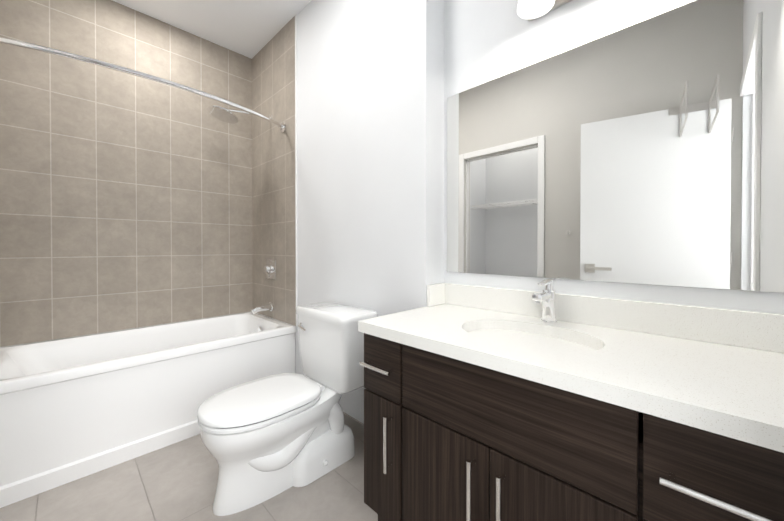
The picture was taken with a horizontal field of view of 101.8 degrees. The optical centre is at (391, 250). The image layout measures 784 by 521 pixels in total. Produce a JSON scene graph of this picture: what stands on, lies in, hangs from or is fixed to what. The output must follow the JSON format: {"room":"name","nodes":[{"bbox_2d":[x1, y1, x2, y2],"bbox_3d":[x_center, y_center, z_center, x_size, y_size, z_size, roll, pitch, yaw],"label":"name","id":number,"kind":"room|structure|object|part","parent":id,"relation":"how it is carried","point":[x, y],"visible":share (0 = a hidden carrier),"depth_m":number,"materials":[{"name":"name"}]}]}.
{"room":"bathroom","nodes":[
{"label":"bathroom","id":0,"kind":"room"},
{"bbox_2d":[0,0,251,347],"bbox_3d":[-1.851,-0.305,2.282,0.118,2.760,1.620,0,1,44],"label":"wall","id":1,"kind":"structure","parent":0,"point":[124,200],"depth_m":2.17,"materials":[{"name":"tile"}]},
{"bbox_2d":[252,16,295,325],"bbox_3d":[-1.493,-0.566,2.018,0.758,2.234,1.524,0,1,44],"label":"wall tiles","id":2,"kind":"structure","parent":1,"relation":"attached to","point":[273,158],"depth_m":2.51,"materials":[{"name":"beige tile"}]},
{"bbox_2d":[0,37,285,131],"bbox_3d":[-1.291,-0.921,1.819,0.208,0.071,1.506,0,1,44],"label":"shower rod","id":3,"kind":"object","parent":2,"relation":"attached to","point":[31,46],"visible":1,"depth_m":1.63,"materials":[{"name":"silver metal"}]},
{"bbox_2d":[208,105,275,313],"bbox_3d":[-1.131,-0.295,2.402,0.204,1.582,0.454,0,1,44],"label":"fittings","id":4,"kind":"object","parent":2,"relation":"attached to","point":[224,114],"visible":0.92,"depth_m":2.41,"materials":[{"name":"silver metal"}]},
{"bbox_2d":[0,434,377,520],"bbox_3d":[-0.479,1.119,0.665,4.355,0.060,2.578,0,1,44],"label":"floor","id":5,"kind":"structure","parent":0,"point":[177,481],"depth_m":1.40,"materials":[{"name":"tile"}]},
{"bbox_2d":[0,312,295,507],"bbox_3d":[-1.497,0.815,2.033,0.760,0.525,1.520,0,1,44],"label":"bathtub","id":6,"kind":"object","parent":5,"relation":"on","point":[74,408],"visible":0.9,"depth_m":1.69,"materials":[{"name":"white ceramic"}]},
{"bbox_2d":[197,302,377,515],"bbox_3d":[-0.494,0.701,1.560,0.476,0.760,0.798,0,1,44],"label":"toilet","id":7,"kind":"object","parent":5,"relation":"on","point":[263,439],"visible":0.98,"depth_m":1.46,"materials":[{"name":"white ceramic"}]},
{"bbox_3d":[-0.590,0.682,1.462,0.378,0.060,0.523,0,1,44],"label":"seat","id":8,"kind":"part","parent":7,"relation":"part of","materials":[{"name":"white plastic"}]},
{"bbox_3d":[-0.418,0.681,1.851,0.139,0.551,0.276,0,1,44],"label":"lever","id":9,"kind":"part","parent":7,"relation":"part of","materials":[{"name":"silver metal"}]},
{"bbox_3d":[-0.312,0.515,1.745,0.476,0.390,0.238,0,1,44],"label":"tank","id":10,"kind":"part","parent":7,"relation":"part of","materials":[{"name":"white ceramic"}]},
{"bbox_2d":[358,279,783,520],"bbox_3d":[0.453,0.597,1.002,1.092,0.977,0.565,0,1,44],"label":"bathroom vanity","id":11,"kind":"object","parent":5,"relation":"on","point":[485,403],"visible":1,"depth_m":0.81,"materials":[{"name":"brown wood"}]},
{"bbox_2d":[532,279,557,322],"bbox_3d":[0.547,0.186,1.143,0.056,0.157,0.153,0,1,44],"label":"faucet","id":12,"kind":"object","parent":11,"relation":"on","point":[547,296],"depth_m":1.16,"materials":[{"name":"silver metal"}]},
{"bbox_2d":[112,0,310,58],"bbox_3d":[-0.479,-1.701,0.641,4.355,0.060,2.578,0,1,44],"label":"ceiling","id":13,"kind":"structure","parent":0,"point":[251,29],"depth_m":2.31,"materials":[{"name":"paint"}]},
{"bbox_2d":[252,0,783,442],"bbox_3d":[-0.059,-0.301,1.859,3.275,2.760,0.264,0,1,44],"label":"wall","id":14,"kind":"structure","parent":0,"point":[376,79],"depth_m":1.60,"materials":[{"name":"paint"}]},
{"bbox_2d":[295,15,296,325],"bbox_3d":[-1.219,-0.563,1.751,0.008,2.234,1.524,0,1,44],"label":"trim","id":15,"kind":"structure","parent":14,"relation":"attached to","point":[296,152],"depth_m":2.29,"materials":[{"name":"white"}]},
{"bbox_2d":[517,0,571,20],"bbox_3d":[0.704,-0.952,1.014,0.600,0.144,0.180,0,1,44],"label":"sconce","id":16,"kind":"object","parent":14,"relation":"attached to","point":[529,10],"visible":1,"depth_m":1.20,"materials":[{"name":"white glass"}]},
{"bbox_3d":[0.685,-0.937,0.995,0.586,0.114,0.126,0,1,44],"label":"lamp shade","id":17,"kind":"part","parent":16,"relation":"part of","materials":[{"name":"white glass"}]},
{"bbox_2d":[447,0,783,292],"bbox_3d":[0.649,-0.317,1.195,1.054,0.850,0.005,0,1,44],"label":"mirror","id":18,"kind":"object","parent":14,"relation":"attached to","point":[649,151],"visible":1,"depth_m":1.04,"materials":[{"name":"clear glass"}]}
]}

